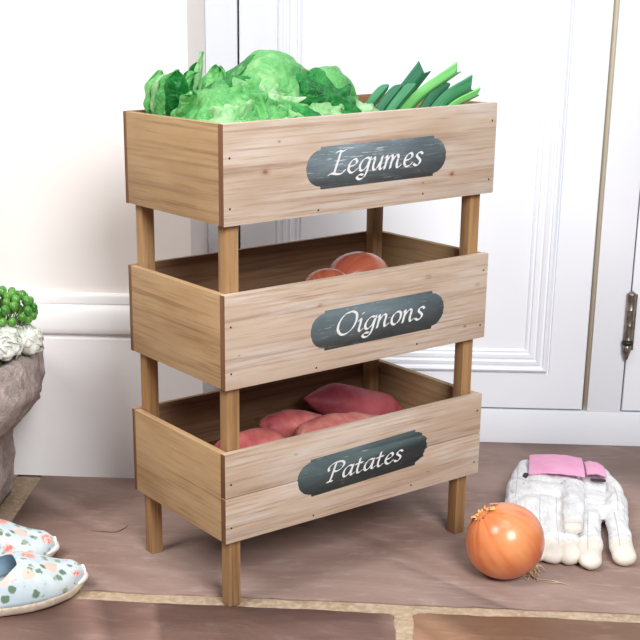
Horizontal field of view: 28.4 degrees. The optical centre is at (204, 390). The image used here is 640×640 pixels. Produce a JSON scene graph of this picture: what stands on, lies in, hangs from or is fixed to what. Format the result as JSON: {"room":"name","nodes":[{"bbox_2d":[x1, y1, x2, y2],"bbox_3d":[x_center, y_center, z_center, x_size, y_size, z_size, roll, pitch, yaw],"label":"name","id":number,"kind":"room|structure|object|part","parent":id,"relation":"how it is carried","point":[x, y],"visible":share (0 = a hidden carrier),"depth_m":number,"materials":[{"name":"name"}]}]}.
{"room":"patio","nodes":[
{"label":"patio","id":0,"kind":"room"},
{"bbox_2d":[0,0,207,292],"bbox_3d":[-0.797,-1.097,1.974,1.600,2.400,0.473,1,18,7],"label":"wall","id":1,"kind":"structure","parent":0,"point":[70,70],"depth_m":1.88,"materials":[{"name":"white paint"}]},
{"bbox_2d":[0,292,639,477],"bbox_3d":[0.110,-0.071,2.170,3.400,0.299,0.494,1,18,7],"label":"baseboard","id":2,"kind":"structure","parent":1,"relation":"attached to","point":[80,424],"depth_m":1.99,"materials":[{"name":"white paint"}]},
{"bbox_2d":[0,442,639,639],"bbox_3d":[-0.018,0.404,1.219,3.400,0.030,2.650,1,18,7],"label":"floor","id":3,"kind":"structure","parent":0,"point":[392,568],"depth_m":1.66,"materials":[{"name":"stone"}]},
{"bbox_2d":[0,351,44,505],"bbox_3d":[-0.409,0.059,1.868,0.353,0.249,0.282,1,18,7],"label":"stone planter","id":4,"kind":"object","parent":3,"relation":"on","point":[21,379],"visible":0.84,"depth_m":1.78,"materials":[{"name":"stone"}]},
{"bbox_2d":[0,285,37,326],"bbox_3d":[-0.292,-0.099,1.813,0.107,0.105,0.096,1,18,7],"label":"sprig","id":5,"kind":"object","parent":4,"relation":"on","point":[10,303],"visible":0.95,"depth_m":1.78,"materials":[{"name":"green plant"}]},
{"bbox_3d":[-0.292,-0.092,1.815,0.077,0.089,0.068,1,18,7],"label":"stem","id":6,"kind":"part","parent":5,"relation":"part of","materials":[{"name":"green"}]},
{"bbox_2d":[0,321,44,365],"bbox_3d":[-0.304,-0.066,1.780,0.157,0.076,0.129,-5,18,-13],"label":"flower","id":7,"kind":"object","parent":4,"relation":"on","point":[27,339],"visible":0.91,"depth_m":1.78,"materials":[{"name":"white plant"}]},
{"bbox_2d":[0,519,59,556],"bbox_3d":[-0.327,0.209,1.708,0.256,0.057,0.101,-5,18,-12],"label":"slipper","id":8,"kind":"object","parent":3,"relation":"on","point":[13,537],"visible":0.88,"depth_m":1.70,"materials":[{"name":"fabric"}]},
{"bbox_3d":[-0.210,0.214,1.733,0.020,0.010,0.052,-5,18,-12],"label":"toe trim","id":9,"kind":"part","parent":8,"relation":"part of","materials":[{"name":"white fabric"}]},
{"bbox_2d":[0,551,88,616],"bbox_3d":[-0.272,0.242,1.599,0.256,0.057,0.101,-7,19,-19],"label":"slipper","id":10,"kind":"object","parent":3,"relation":"on","point":[29,582],"visible":1,"depth_m":1.59,"materials":[{"name":"fabric"}]},
{"bbox_3d":[-0.163,0.241,1.644,0.020,0.010,0.052,-7,19,-19],"label":"toe trim","id":11,"kind":"part","parent":10,"relation":"part of","materials":[{"name":"white fabric"}]},
{"bbox_2d":[123,94,497,606],"bbox_3d":[0.141,-0.073,1.678,0.425,0.599,0.226,-12,21,-31],"label":"rack","id":12,"kind":"object","parent":3,"relation":"on","point":[247,324],"visible":1,"depth_m":1.58,"materials":[{"name":"brown wood"}]},
{"bbox_3d":[-0.074,-0.057,1.659,0.018,0.585,0.016,-12,21,-31],"label":"leg","id":13,"kind":"part","parent":12,"relation":"part of","materials":[{"name":"brown wood"}]},
{"bbox_3d":[0.030,-0.010,1.506,0.018,0.585,0.016,-12,21,-31],"label":"leg","id":14,"kind":"part","parent":12,"relation":"part of","materials":[{"name":"brown wood"}]},
{"bbox_2d":[143,51,321,122],"bbox_3d":[0.042,-0.339,1.525,0.170,0.141,0.190,-12,21,-31],"label":"lettuce","id":15,"kind":"object","parent":12,"relation":"on","point":[217,97],"visible":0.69,"depth_m":1.48,"materials":[{"name":"green food"}]},
{"bbox_2d":[214,428,283,448],"bbox_3d":[0.057,0.083,1.589,0.109,0.066,0.069,-12,21,-31],"label":"sweet potato","id":16,"kind":"object","parent":12,"relation":"on","point":[255,436],"visible":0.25,"depth_m":1.58,"materials":[{"name":"red food"}]},
{"bbox_2d":[258,409,321,437],"bbox_3d":[0.122,0.048,1.687,0.112,0.051,0.054,-12,21,-31],"label":"sweet potato","id":17,"kind":"object","parent":12,"relation":"on","point":[285,422],"visible":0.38,"depth_m":1.66,"materials":[{"name":"red food"}]},
{"bbox_2d":[226,50,379,114],"bbox_3d":[0.115,-0.351,1.559,0.193,0.141,0.176,14,23,39],"label":"lettuce","id":18,"kind":"object","parent":12,"relation":"on","point":[327,90],"visible":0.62,"depth_m":1.52,"materials":[{"name":"green food"}]},
{"bbox_2d":[304,268,345,280],"bbox_3d":[0.157,-0.123,1.607,0.072,0.068,0.071,1,18,7],"label":"onion","id":19,"kind":"object","parent":12,"relation":"on","point":[326,272],"visible":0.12,"depth_m":1.59,"materials":[{"name":"food"}]},
{"bbox_2d":[294,412,378,435],"bbox_3d":[0.189,0.055,1.659,0.161,0.058,0.058,-12,21,-31],"label":"sweet potato","id":20,"kind":"object","parent":12,"relation":"on","point":[333,419],"visible":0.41,"depth_m":1.63,"materials":[{"name":"red food"}]},
{"bbox_2d":[304,383,402,414],"bbox_3d":[0.215,0.021,1.817,0.164,0.073,0.070,-12,21,-31],"label":"sweet potato","id":21,"kind":"object","parent":12,"relation":"on","point":[330,398],"visible":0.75,"depth_m":1.79,"materials":[{"name":"red food"}]},
{"bbox_2d":[329,251,388,273],"bbox_3d":[0.206,-0.151,1.689,0.086,0.071,0.081,1,18,7],"label":"onion","id":22,"kind":"object","parent":12,"relation":"on","point":[352,262],"visible":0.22,"depth_m":1.66,"materials":[{"name":"food"}]},
{"bbox_3d":[0.248,-0.124,1.857,0.018,0.585,0.016,-12,21,-31],"label":"leg","id":23,"kind":"part","parent":12,"relation":"part of","materials":[{"name":"brown wood"}]},
{"bbox_2d":[366,83,415,110],"bbox_3d":[0.189,-0.345,1.612,0.160,0.095,0.025,2,18,9],"label":"leeks","id":24,"kind":"object","parent":12,"relation":"on","point":[396,95],"visible":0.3,"depth_m":1.59,"materials":[{"name":"green food"}]},
{"bbox_2d":[399,61,460,108],"bbox_3d":[0.222,-0.366,1.634,0.213,0.121,0.036,4,18,15],"label":"leeks","id":25,"kind":"object","parent":12,"relation":"on","point":[417,75],"visible":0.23,"depth_m":1.60,"materials":[{"name":"green food"}]},
{"bbox_2d":[419,75,480,107],"bbox_3d":[0.276,-0.352,1.615,0.157,0.103,0.046,0,18,1],"label":"leeks","id":26,"kind":"object","parent":12,"relation":"on","point":[460,93],"visible":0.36,"depth_m":1.60,"materials":[{"name":"green food"}]},
{"bbox_3d":[0.353,-0.078,1.706,0.022,0.585,0.020,-12,21,-31],"label":"leg","id":27,"kind":"part","parent":12,"relation":"part of","materials":[{"name":"brown wood"}]},
{"bbox_2d":[466,502,568,584],"bbox_3d":[0.402,0.195,1.645,0.118,0.101,0.101,-5,18,-13],"label":"onion","id":28,"kind":"object","parent":3,"relation":"on","point":[505,540],"visible":1,"depth_m":1.61,"materials":[{"name":"food"}]},
{"bbox_2d":[505,454,587,564],"bbox_3d":[0.499,0.164,1.829,0.121,0.044,0.333,3,18,12],"label":"glove","id":29,"kind":"object","parent":3,"relation":"on","point":[549,486],"visible":0.8,"depth_m":1.83,"materials":[{"name":"white fabric"}]},
{"bbox_2d":[578,461,636,569],"bbox_3d":[0.568,0.172,1.806,0.084,0.040,0.339,4,18,14],"label":"glove","id":30,"kind":"object","parent":3,"relation":"on","point":[605,499],"visible":0.86,"depth_m":1.77,"materials":[{"name":"white fabric"}]},
{"bbox_3d":[0.906,-1.096,1.889,1.800,2.400,0.215,1,18,7],"label":"wall","id":31,"kind":"structure","parent":0,"visible":0},
{"bbox_2d":[205,0,240,389],"bbox_3d":[0.021,-1.104,1.859,0.051,2.341,0.055,1,18,7],"label":"trim","id":32,"kind":"structure","parent":31,"relation":"attached to","point":[221,16],"depth_m":2.00,"materials":[{"name":"white paint"}]},
{"bbox_2d":[239,0,613,409],"bbox_3d":[0.335,-0.925,1.855,0.574,1.988,0.026,1,18,7],"label":"door","id":33,"kind":"structure","parent":31,"relation":"in","point":[544,63],"depth_m":2.00,"materials":[{"name":"white paint"}]},
{"bbox_2d":[582,0,619,410],"bbox_3d":[0.626,-1.090,1.787,0.006,2.341,0.050,1,18,7],"label":"trim","id":34,"kind":"structure","parent":31,"relation":"attached to","point":[616,2],"depth_m":2.01,"materials":[{"name":"beige"}]},
{"bbox_2d":[586,0,639,411],"bbox_3d":[0.655,-1.089,1.781,0.054,2.341,0.055,1,18,7],"label":"trim","id":35,"kind":"structure","parent":31,"relation":"attached to","point":[622,176],"depth_m":2.01,"materials":[{"name":"white paint"}]},
{"bbox_2d":[620,192,639,410],"bbox_3d":[0.963,-0.909,1.772,0.585,1.988,0.037,1,18,7],"label":"door","id":36,"kind":"structure","parent":31,"relation":"in","point":[630,396],"depth_m":2.06,"materials":[{"name":"white paint"}]}
]}

